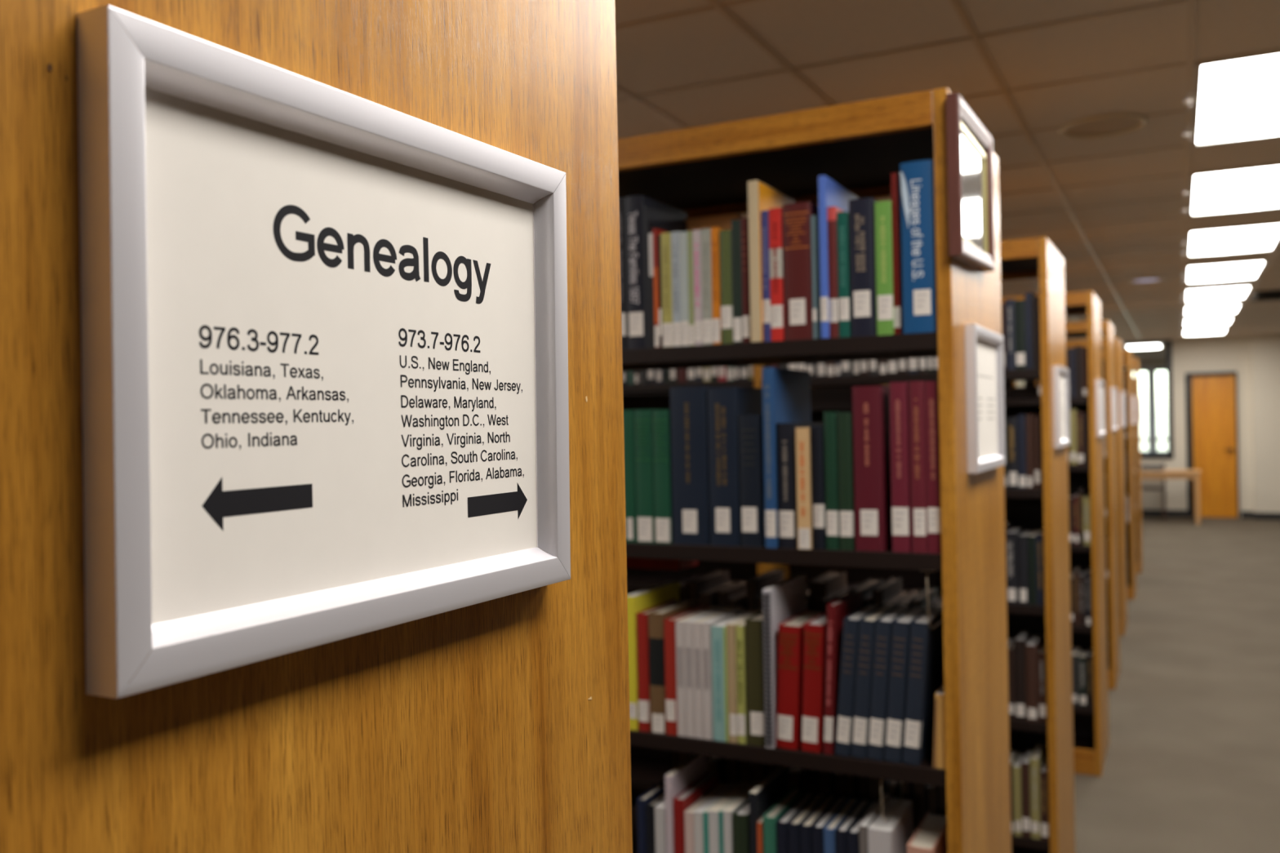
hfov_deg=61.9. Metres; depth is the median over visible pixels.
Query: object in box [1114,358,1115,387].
book
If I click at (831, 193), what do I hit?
book
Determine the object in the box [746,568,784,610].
book
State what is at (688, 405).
book
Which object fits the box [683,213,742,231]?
book
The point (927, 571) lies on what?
support
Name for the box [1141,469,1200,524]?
table
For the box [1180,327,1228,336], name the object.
ceiling light
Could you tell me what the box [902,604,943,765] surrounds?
book
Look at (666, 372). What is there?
book
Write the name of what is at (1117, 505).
book
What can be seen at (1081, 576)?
book
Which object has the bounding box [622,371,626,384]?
book
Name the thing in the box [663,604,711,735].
book
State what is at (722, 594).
book
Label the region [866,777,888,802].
book
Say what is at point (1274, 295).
ceiling vent
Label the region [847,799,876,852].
book
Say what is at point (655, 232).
book
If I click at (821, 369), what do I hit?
book
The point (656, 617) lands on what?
book
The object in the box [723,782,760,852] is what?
book
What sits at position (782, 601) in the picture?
book
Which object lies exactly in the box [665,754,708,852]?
book
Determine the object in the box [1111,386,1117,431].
framed sign
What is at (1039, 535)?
book
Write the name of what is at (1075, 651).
book
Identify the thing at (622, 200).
book
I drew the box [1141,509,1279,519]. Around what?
baseboard
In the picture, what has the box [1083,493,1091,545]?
book
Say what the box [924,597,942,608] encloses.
book
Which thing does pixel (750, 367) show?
book
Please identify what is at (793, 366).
book
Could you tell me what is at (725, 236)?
book
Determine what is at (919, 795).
book
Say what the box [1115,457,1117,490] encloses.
book
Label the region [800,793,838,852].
book
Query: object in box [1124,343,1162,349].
ceiling light
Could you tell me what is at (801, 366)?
book
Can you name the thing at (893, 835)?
book
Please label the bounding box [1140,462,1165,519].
chair
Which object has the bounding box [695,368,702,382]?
book
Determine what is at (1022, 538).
book
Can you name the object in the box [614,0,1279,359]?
ceiling
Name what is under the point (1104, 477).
book
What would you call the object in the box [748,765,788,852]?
book
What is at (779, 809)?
book
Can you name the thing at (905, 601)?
book
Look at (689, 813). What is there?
book
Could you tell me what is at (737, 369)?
book
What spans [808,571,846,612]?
book
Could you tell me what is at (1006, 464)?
book
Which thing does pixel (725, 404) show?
book
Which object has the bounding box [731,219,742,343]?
book
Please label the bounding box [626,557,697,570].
book
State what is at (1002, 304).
book
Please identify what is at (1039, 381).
book
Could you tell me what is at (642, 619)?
book
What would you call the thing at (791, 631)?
book
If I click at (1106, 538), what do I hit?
book
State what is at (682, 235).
book
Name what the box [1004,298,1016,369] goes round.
book
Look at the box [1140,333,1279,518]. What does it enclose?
wall
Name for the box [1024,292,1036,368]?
book
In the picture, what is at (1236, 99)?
ceiling light
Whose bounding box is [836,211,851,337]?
book
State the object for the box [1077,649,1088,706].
book
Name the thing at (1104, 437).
book
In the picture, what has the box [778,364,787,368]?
book
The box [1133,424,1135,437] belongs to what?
book
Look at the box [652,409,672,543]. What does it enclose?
book
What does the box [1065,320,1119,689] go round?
bookcase
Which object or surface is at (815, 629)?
book
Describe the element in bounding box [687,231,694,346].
book
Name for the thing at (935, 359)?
book
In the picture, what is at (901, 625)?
book
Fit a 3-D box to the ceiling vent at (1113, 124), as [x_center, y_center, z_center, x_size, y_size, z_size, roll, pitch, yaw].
[1.696,-1.099,3.912,0.300,0.012,0.300,-1,0,27]
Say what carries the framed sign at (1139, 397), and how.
attached to the bookcase at (1135, 361)
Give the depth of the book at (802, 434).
1.81 m
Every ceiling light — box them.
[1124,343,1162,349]
[1180,284,1253,302]
[1180,302,1242,316]
[1180,316,1235,327]
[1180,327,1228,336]
[1181,222,1279,257]
[1181,259,1268,283]
[1182,48,1279,146]
[1182,163,1279,216]
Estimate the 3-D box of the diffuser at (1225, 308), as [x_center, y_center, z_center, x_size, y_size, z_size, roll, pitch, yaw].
[5.989,-1.221,11.174,0.482,0.006,1.077,-1,0,27]
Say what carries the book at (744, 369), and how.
on the bookcase at (1046, 508)
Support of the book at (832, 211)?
on the bookcase at (702, 171)
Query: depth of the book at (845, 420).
1.78 m
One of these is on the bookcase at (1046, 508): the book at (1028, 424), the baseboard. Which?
the book at (1028, 424)
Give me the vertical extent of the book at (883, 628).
0.233 m
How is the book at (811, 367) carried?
on the bookcase at (1046, 508)
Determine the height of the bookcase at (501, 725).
2.078 m
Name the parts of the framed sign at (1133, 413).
frame rail, frame rail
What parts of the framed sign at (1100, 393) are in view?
frame rail, frame rail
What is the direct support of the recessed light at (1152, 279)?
in the ceiling
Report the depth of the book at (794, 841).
1.85 m
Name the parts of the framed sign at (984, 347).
frame rail, frame rail, frame rail, frame rail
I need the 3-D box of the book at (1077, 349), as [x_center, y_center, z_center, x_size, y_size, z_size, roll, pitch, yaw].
[1.925,-0.237,4.666,0.028,0.222,0.151,-1,0,27]
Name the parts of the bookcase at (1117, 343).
shelf, shelf, divider panel, panel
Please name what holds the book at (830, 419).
on the bookcase at (702, 171)
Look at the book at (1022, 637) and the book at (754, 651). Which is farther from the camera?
the book at (1022, 637)
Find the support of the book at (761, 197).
on the bookcase at (702, 171)
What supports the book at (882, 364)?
on the bookcase at (1046, 508)
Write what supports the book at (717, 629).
on the bookcase at (702, 171)
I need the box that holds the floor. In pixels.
[1073,515,1279,852]
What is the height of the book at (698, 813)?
0.215 m
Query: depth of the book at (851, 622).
1.79 m
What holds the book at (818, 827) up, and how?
on the bookcase at (702, 171)
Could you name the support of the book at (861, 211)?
on the bookcase at (702, 171)
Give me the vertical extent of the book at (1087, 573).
0.232 m
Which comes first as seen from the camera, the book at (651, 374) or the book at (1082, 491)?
the book at (651, 374)
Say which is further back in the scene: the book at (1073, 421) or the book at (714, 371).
the book at (1073, 421)
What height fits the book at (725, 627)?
0.203 m
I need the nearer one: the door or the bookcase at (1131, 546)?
the bookcase at (1131, 546)
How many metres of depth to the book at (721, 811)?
1.89 m
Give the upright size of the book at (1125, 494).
0.226 m
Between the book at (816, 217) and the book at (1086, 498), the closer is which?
the book at (816, 217)
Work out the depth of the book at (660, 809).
1.95 m
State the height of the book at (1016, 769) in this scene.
0.208 m
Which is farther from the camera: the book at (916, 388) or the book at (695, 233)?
the book at (695, 233)
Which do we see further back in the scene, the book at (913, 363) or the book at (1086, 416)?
the book at (1086, 416)
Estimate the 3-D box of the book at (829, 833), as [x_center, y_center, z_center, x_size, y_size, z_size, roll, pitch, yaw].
[0.359,0.791,1.879,0.019,0.221,0.170,-1,0,27]
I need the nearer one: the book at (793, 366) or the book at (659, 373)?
the book at (793, 366)
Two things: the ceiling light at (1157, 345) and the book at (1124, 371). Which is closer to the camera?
the book at (1124, 371)
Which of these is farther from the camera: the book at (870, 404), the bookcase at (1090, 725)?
the bookcase at (1090, 725)
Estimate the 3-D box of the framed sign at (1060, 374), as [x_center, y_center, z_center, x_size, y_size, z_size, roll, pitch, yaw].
[1.334,-0.062,3.371,0.016,0.250,0.320,-1,0,27]
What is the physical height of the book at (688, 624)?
0.207 m
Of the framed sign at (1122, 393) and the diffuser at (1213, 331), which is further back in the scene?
the diffuser at (1213, 331)
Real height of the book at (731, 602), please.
0.192 m
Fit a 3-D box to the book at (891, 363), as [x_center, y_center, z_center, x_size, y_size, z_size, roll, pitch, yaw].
[0.836,-0.262,3.448,0.031,0.192,0.196,-1,0,27]
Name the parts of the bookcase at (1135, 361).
divider panel, divider panel, panel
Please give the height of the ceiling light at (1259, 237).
0.093 m
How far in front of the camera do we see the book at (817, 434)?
1.80 m
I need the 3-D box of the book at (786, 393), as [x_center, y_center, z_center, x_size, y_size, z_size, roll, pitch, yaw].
[0.269,0.053,1.929,0.021,0.311,0.211,-1,0,27]
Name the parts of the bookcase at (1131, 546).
divider panel, divider panel, shelf, panel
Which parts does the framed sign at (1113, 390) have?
frame rail, frame rail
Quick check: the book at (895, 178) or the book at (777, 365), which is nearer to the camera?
the book at (895, 178)
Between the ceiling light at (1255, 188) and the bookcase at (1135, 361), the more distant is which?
the bookcase at (1135, 361)
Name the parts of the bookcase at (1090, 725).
divider panel, shelf, divider panel, shelf, shelf, divider panel, shelf, shelf, shelf, shelf, panel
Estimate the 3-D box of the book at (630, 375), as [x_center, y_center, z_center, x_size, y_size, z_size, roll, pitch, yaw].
[0.009,-0.261,3.869,0.034,0.221,0.197,-1,0,27]
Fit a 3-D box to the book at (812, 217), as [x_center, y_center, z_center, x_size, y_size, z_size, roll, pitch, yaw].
[0.332,-0.254,1.877,0.007,0.208,0.170,-1,0,27]
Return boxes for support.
[880,778,902,821]
[919,570,942,630]
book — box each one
[618,197,628,349]
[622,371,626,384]
[623,409,636,542]
[625,195,687,349]
[626,370,635,384]
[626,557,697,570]
[626,581,679,730]
[634,370,639,384]
[634,409,655,542]
[636,599,676,731]
[636,778,665,852]
[638,370,646,383]
[643,205,687,348]
[645,790,665,852]
[646,369,655,383]
[648,231,654,347]
[648,598,699,733]
[652,228,667,347]
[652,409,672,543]
[654,799,666,852]
[655,369,663,383]
[657,235,662,347]
[660,232,673,346]
[663,368,669,382]
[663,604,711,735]
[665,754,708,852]
[669,368,677,382]
[669,386,721,545]
[671,231,681,346]
[673,771,719,852]
[675,605,719,736]
[677,368,686,382]
[679,231,689,346]
[680,576,699,600]
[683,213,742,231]
[684,569,728,600]
[684,606,728,737]
[684,782,727,852]
[686,368,696,382]
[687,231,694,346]
[692,229,702,345]
[693,606,735,738]
[693,782,736,852]
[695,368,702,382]
[697,580,740,607]
[700,228,712,345]
[702,367,711,381]
[702,607,744,739]
[702,782,740,852]
[706,386,763,546]
[708,781,751,852]
[711,226,724,344]
[711,367,718,381]
[711,609,754,741]
[716,580,746,607]
[718,366,726,381]
[719,229,733,343]
[719,781,755,852]
[723,626,728,742]
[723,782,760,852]
[726,366,734,380]
[726,591,746,607]
[726,608,763,742]
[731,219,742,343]
[733,798,750,852]
[734,365,740,380]
[736,621,747,744]
[738,413,765,546]
[740,217,751,342]
[740,365,748,380]
[745,610,765,746]
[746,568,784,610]
[747,180,795,342]
[748,365,753,379]
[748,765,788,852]
[754,594,763,610]
[756,816,764,852]
[760,210,771,342]
[761,367,811,547]
[762,573,806,748]
[763,786,804,852]
[768,207,785,341]
[769,364,778,368]
[775,608,822,750]
[776,422,823,548]
[776,791,816,852]
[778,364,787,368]
[782,201,818,340]
[787,363,797,369]
[788,792,827,852]
[795,426,813,549]
[797,363,805,370]
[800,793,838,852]
[801,610,826,752]
[804,362,817,377]
[806,589,809,597]
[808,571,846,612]
[810,215,817,338]
[810,425,826,549]
[812,795,849,852]
[814,215,822,338]
[816,362,826,377]
[817,175,858,338]
[820,585,853,612]
[823,411,852,550]
[823,590,862,754]
[823,796,860,852]
[826,206,844,337]
[826,361,835,377]
[833,583,859,600]
[835,361,841,376]
[835,602,879,756]
[835,798,871,852]
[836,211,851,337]
[837,412,855,550]
[840,360,852,376]
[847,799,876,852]
[848,197,878,337]
[848,578,883,606]
[851,603,897,758]
[852,360,860,375]
[852,385,892,551]
[858,793,891,852]
[860,360,869,375]
[863,593,872,605]
[866,604,912,760]
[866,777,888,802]
[867,797,913,852]
[869,360,878,375]
[872,577,902,606]
[874,200,893,335]
[878,359,887,374]
[880,590,911,606]
[884,604,927,763]
[886,780,899,799]
[887,359,897,374]
[888,382,911,552]
[890,172,902,334]
[893,589,923,607]
[897,358,908,373]
[899,159,937,333]
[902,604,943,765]
[906,811,947,852]
[907,358,919,373]
[908,381,927,553]
[910,586,937,608]
[911,782,928,834]
[918,357,927,373]
[924,381,941,553]
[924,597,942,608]
[926,357,933,373]
[933,357,937,373]
[933,597,944,684]
[933,698,937,768]
[934,683,946,769]
[937,786,946,817]
[1000,302,1006,369]
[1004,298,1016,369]
[1004,418,1007,488]
[1005,522,1011,531]
[1005,526,1024,604]
[1006,417,1018,488]
[1007,638,1013,648]
[1007,640,1015,719]
[1009,749,1018,835]
[1012,751,1023,836]
[1013,628,1032,719]
[1014,299,1026,369]
[1016,529,1035,604]
[1017,414,1026,488]
[1020,748,1032,837]
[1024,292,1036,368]
[1025,413,1038,488]
[1025,633,1044,721]
[1027,529,1038,604]
[1029,741,1046,839]
[1031,296,1040,368]
[1031,415,1043,488]
[1035,528,1044,605]
[1037,640,1047,722]
[1038,380,1040,398]
[1039,754,1049,840]
[1066,348,1071,397]
[1067,445,1070,464]
[1068,495,1074,544]
[1069,409,1079,464]
[1070,347,1075,397]
[1070,573,1074,625]
[1071,647,1080,706]
[1073,493,1079,544]
[1073,566,1080,625]
[1074,346,1082,397]
[1075,412,1085,464]
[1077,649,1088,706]
[1078,486,1085,545]
[1078,571,1085,625]
[1081,346,1088,397]
[1083,413,1089,464]
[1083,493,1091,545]
[1084,567,1093,626]
[1086,648,1094,707]
[1102,360,1105,391]
[1102,419,1106,457]
[1103,475,1107,519]
[1105,537,1108,580]
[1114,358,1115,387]
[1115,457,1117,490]
[1117,505,1118,540]
[1122,368,1127,395]
[1124,411,1128,439]
[1124,452,1128,480]
[1124,493,1126,522]
[1125,494,1129,522]
[1133,377,1134,395]
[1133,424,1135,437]
[1133,448,1136,473]
[1134,483,1137,509]
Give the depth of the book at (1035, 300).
3.16 m
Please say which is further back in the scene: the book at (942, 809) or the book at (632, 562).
the book at (632, 562)
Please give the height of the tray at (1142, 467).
0.040 m
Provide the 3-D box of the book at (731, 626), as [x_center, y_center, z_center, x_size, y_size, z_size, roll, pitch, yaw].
[0.200,0.452,1.954,0.017,0.208,0.171,-1,0,27]
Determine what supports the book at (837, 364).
on the bookcase at (1046, 508)
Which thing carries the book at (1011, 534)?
on the bookcase at (1046, 508)
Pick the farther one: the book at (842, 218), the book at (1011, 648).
the book at (1011, 648)
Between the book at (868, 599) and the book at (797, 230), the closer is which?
the book at (797, 230)
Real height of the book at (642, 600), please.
0.247 m
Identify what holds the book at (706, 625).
on the bookcase at (702, 171)
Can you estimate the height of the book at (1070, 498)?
0.202 m
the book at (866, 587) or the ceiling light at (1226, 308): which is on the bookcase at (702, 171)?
the book at (866, 587)
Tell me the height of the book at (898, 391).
0.278 m
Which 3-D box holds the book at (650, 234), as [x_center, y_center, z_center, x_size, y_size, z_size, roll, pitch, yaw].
[0.059,-0.249,2.016,0.008,0.210,0.170,-1,0,27]
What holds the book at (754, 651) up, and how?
on the bookcase at (702, 171)
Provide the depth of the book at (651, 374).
3.74 m
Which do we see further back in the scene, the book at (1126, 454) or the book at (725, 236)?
the book at (1126, 454)
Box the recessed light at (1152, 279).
[1128,276,1165,283]
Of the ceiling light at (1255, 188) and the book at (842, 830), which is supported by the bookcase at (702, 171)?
the book at (842, 830)
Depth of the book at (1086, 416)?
4.59 m
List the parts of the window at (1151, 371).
blind rail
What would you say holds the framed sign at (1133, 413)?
attached to the bookcase at (1131, 546)
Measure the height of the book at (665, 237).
0.206 m
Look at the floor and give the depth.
5.65 m
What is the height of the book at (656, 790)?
0.221 m
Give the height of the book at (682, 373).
0.192 m
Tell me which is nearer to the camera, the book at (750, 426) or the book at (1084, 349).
the book at (750, 426)
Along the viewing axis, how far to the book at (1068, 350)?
4.62 m
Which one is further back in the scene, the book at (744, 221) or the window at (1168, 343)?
the window at (1168, 343)
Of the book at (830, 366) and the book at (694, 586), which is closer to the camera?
the book at (694, 586)
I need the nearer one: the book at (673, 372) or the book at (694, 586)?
the book at (694, 586)
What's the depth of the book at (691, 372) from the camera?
3.67 m
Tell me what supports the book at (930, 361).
on the bookcase at (1046, 508)
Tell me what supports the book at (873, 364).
on the bookcase at (1046, 508)
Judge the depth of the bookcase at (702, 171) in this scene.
1.85 m
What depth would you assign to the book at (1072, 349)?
4.61 m
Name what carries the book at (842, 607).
on the bookcase at (702, 171)
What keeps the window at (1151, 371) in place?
in the wall at (1156, 362)
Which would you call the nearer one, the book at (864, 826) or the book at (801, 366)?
the book at (864, 826)
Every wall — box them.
[1122,358,1166,454]
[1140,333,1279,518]
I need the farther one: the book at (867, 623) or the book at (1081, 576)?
the book at (1081, 576)
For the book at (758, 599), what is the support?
on the bookcase at (702, 171)
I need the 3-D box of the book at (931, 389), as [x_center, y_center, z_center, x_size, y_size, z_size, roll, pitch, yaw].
[0.510,0.065,1.792,0.025,0.278,0.171,-1,0,27]
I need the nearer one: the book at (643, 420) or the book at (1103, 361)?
the book at (643, 420)
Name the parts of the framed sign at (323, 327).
frame rail, frame rail, frame rail, frame rail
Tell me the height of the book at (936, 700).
0.112 m
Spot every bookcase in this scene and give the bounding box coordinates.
[0,0,632,852]
[617,87,1011,852]
[622,236,1075,852]
[622,291,1109,776]
[1004,337,1127,635]
[1004,349,1137,599]
[1024,358,1142,573]
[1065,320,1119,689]
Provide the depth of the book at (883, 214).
1.75 m
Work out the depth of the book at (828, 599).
2.13 m
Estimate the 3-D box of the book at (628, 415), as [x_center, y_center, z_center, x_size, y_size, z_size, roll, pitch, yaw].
[0.013,0.091,2.044,0.030,0.244,0.171,-1,0,27]
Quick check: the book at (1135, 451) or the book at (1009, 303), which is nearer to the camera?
the book at (1009, 303)
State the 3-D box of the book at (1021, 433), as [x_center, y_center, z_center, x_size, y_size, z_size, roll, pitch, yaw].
[1.184,0.073,3.274,0.023,0.221,0.187,-1,0,27]
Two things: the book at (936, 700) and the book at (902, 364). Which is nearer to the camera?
the book at (936, 700)
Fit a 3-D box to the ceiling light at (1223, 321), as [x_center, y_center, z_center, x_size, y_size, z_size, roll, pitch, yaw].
[6.740,-1.270,12.691,0.550,0.093,1.113,-1,0,27]
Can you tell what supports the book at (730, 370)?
on the bookcase at (1046, 508)
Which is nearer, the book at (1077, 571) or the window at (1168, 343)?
the book at (1077, 571)
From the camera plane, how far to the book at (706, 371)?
3.64 m
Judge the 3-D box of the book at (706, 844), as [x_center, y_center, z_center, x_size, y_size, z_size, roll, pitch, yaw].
[0.157,0.797,1.981,0.008,0.217,0.170,-1,0,27]
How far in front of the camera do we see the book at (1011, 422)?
3.20 m
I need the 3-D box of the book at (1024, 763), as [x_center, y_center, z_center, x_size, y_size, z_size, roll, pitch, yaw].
[1.189,1.118,3.262,0.025,0.222,0.155,-1,0,27]
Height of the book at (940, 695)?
0.120 m
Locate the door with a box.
[1185,371,1239,518]
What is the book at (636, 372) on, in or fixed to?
on the bookcase at (1046, 508)
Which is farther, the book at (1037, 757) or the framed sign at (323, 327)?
the book at (1037, 757)
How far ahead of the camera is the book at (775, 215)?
1.83 m
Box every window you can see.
[1122,340,1173,458]
[1122,366,1168,453]
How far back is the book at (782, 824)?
1.85 m
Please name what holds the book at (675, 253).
on the bookcase at (702, 171)
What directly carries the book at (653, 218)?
on the bookcase at (702, 171)
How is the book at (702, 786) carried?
on the bookcase at (702, 171)
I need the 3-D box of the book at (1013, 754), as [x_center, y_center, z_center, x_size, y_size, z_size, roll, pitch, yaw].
[1.143,1.123,3.283,0.028,0.215,0.154,-1,0,27]
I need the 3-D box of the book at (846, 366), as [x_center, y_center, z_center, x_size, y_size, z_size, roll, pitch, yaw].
[0.695,-0.273,3.495,0.033,0.220,0.163,-1,0,27]
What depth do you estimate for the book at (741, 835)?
1.88 m
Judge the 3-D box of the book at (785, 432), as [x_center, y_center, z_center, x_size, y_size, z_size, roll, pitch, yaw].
[0.288,0.101,1.905,0.033,0.214,0.171,-1,0,27]
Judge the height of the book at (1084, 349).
0.216 m
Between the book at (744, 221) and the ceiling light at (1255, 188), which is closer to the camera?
the book at (744, 221)
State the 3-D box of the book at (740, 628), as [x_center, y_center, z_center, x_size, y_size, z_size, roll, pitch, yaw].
[0.215,0.452,1.947,0.014,0.207,0.171,-1,0,27]
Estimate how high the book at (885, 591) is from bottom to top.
0.230 m
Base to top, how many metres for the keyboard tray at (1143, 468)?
0.060 m
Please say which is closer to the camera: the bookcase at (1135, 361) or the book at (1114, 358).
the book at (1114, 358)
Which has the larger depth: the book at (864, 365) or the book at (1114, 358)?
the book at (1114, 358)
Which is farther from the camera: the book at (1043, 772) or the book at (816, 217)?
the book at (1043, 772)
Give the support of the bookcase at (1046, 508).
on the floor
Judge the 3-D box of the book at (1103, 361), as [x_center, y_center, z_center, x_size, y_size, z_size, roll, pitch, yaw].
[2.648,-0.281,6.103,0.031,0.195,0.199,-1,0,27]
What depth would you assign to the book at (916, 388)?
1.73 m
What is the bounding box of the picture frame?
[946,92,995,271]
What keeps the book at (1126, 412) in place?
on the bookcase at (1131, 546)
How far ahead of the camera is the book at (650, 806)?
1.96 m
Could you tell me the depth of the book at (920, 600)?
2.12 m
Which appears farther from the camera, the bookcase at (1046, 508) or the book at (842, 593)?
the bookcase at (1046, 508)
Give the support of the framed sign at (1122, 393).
attached to the bookcase at (1117, 343)
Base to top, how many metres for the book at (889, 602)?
0.203 m
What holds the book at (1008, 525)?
on the bookcase at (1046, 508)
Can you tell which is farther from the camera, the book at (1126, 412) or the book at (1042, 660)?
the book at (1126, 412)
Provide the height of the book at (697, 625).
0.208 m
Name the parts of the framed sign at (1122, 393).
frame rail, frame rail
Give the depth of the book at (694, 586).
2.30 m
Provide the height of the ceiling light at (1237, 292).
0.093 m
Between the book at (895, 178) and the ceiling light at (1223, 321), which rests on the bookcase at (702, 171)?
the book at (895, 178)
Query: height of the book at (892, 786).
0.200 m
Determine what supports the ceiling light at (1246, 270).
attached to the ceiling
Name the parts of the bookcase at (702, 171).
shelf, shelf, shelf, shelf, panel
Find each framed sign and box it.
[76,4,570,698]
[964,323,1005,473]
[1053,365,1070,448]
[1096,379,1106,436]
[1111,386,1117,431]
[1120,391,1125,426]
[1131,395,1135,424]
[1137,396,1141,422]
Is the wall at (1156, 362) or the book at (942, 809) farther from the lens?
the wall at (1156, 362)
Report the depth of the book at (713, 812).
1.90 m
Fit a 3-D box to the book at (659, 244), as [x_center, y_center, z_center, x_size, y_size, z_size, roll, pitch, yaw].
[0.074,-0.246,2.008,0.005,0.204,0.170,-1,0,27]
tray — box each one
[1141,466,1161,468]
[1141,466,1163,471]
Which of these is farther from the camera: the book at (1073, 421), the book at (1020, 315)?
the book at (1073, 421)
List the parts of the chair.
backrest, seat, leg, leg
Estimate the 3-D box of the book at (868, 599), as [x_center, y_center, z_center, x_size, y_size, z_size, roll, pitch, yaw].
[0.492,0.445,2.187,0.018,0.209,0.165,-1,0,27]
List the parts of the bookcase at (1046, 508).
shelf, shelf, shelf, divider panel, shelf, divider panel, shelf, shelf, shelf, shelf, panel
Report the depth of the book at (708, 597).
2.26 m
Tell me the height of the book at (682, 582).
0.211 m
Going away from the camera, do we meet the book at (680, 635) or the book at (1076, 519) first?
the book at (680, 635)
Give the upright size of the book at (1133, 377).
0.223 m
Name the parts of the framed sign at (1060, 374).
frame rail, frame rail, frame rail, frame rail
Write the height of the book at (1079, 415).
0.227 m
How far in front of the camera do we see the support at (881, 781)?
1.78 m
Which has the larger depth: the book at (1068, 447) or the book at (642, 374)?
the book at (1068, 447)
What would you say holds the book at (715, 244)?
on the bookcase at (702, 171)
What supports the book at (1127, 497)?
on the bookcase at (1131, 546)
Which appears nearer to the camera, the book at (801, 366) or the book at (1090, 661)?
the book at (801, 366)
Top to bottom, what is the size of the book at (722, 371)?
0.216 m
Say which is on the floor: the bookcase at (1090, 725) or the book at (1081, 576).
the bookcase at (1090, 725)
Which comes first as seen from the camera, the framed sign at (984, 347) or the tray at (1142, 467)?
the framed sign at (984, 347)
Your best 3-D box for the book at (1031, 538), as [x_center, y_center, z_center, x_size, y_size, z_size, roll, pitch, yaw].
[1.209,0.428,3.256,0.020,0.205,0.177,-1,0,27]
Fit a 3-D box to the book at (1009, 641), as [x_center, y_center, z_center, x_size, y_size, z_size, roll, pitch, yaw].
[1.130,0.773,3.286,0.025,0.215,0.155,-1,0,27]
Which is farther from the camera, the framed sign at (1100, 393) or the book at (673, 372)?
the framed sign at (1100, 393)
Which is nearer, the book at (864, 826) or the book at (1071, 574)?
the book at (864, 826)
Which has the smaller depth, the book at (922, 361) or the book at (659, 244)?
the book at (659, 244)
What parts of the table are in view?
leg, leg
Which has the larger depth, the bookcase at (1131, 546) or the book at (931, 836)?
the bookcase at (1131, 546)
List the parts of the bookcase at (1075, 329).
divider panel, shelf, panel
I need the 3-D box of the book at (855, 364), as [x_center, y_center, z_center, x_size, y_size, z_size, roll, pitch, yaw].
[0.729,-0.261,3.489,0.030,0.196,0.169,-1,0,27]
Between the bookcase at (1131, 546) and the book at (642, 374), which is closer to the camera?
the book at (642, 374)
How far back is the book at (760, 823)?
1.86 m
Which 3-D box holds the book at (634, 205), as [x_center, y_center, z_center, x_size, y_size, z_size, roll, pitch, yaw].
[0.035,-0.284,2.044,0.037,0.280,0.201,-1,0,27]
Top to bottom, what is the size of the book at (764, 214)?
0.226 m
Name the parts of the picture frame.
frame rail, frame rail, frame rail, glass, frame rail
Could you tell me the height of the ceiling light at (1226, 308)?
0.093 m
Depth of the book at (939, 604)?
2.08 m
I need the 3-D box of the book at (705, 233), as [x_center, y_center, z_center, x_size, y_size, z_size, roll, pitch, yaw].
[0.156,-0.249,1.967,0.018,0.206,0.171,-1,0,27]
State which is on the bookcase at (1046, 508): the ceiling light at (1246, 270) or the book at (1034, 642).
the book at (1034, 642)
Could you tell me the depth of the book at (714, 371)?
3.63 m
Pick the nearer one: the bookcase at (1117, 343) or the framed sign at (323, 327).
the framed sign at (323, 327)
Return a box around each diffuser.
[1184,328,1226,334]
[1185,304,1239,315]
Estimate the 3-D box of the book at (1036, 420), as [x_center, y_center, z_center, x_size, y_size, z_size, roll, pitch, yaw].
[1.217,0.075,3.241,0.025,0.216,0.159,-1,0,27]
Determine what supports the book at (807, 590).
on the bookcase at (702, 171)
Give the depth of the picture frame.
1.79 m
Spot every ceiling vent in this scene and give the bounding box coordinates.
[1058,113,1147,138]
[1249,289,1279,302]
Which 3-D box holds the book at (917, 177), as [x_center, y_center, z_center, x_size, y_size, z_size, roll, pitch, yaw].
[0.494,-0.290,1.810,0.054,0.276,0.211,-1,0,27]

